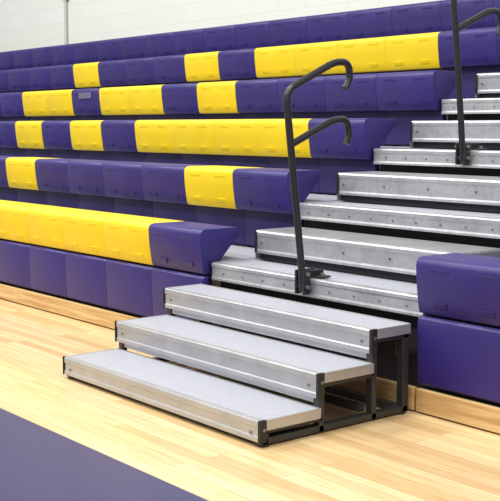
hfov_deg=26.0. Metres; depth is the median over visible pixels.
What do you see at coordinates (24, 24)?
wall
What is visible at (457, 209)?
step
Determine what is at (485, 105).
step
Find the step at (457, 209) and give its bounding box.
[299,171,499,247]
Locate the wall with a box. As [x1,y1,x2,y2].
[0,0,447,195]
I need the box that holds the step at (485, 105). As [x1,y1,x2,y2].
[441,72,499,119]
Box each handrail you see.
[283,58,352,294]
[451,0,499,164]
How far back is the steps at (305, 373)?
4.82 m
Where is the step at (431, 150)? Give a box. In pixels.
[373,120,499,176]
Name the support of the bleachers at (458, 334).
on the floor
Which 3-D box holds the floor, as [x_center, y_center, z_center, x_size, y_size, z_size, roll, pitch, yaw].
[-4.413,0.476,6.819,13.600,0.001,28.000,-5,8,-39]
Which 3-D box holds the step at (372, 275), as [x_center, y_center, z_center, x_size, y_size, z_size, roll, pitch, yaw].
[0.482,0.280,5.520,0.640,0.671,1.538,-5,8,-39]
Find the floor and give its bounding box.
[0,244,499,500]
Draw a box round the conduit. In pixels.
[62,0,67,43]
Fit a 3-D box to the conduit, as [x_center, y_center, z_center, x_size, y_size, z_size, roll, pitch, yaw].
[-2.392,-4.362,13.902,0.045,7.875,0.125,-5,8,-39]
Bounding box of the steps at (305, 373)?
[62,284,410,447]
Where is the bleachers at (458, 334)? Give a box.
[416,253,499,433]
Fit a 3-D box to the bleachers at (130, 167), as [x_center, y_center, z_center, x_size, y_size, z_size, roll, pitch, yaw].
[-2.489,-1.127,11.095,3.227,2.211,11.218,-5,8,-39]
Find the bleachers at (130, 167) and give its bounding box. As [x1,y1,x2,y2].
[0,0,499,328]
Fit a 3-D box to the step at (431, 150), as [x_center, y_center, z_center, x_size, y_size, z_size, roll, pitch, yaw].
[1.441,-0.520,6.169,0.589,0.443,1.475,-5,8,-39]
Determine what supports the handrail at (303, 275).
on the step at (372, 275)
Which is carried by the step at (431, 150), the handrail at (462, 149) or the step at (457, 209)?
the handrail at (462, 149)
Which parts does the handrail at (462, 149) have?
rail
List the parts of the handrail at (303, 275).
rail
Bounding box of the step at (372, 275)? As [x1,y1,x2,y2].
[212,227,499,409]

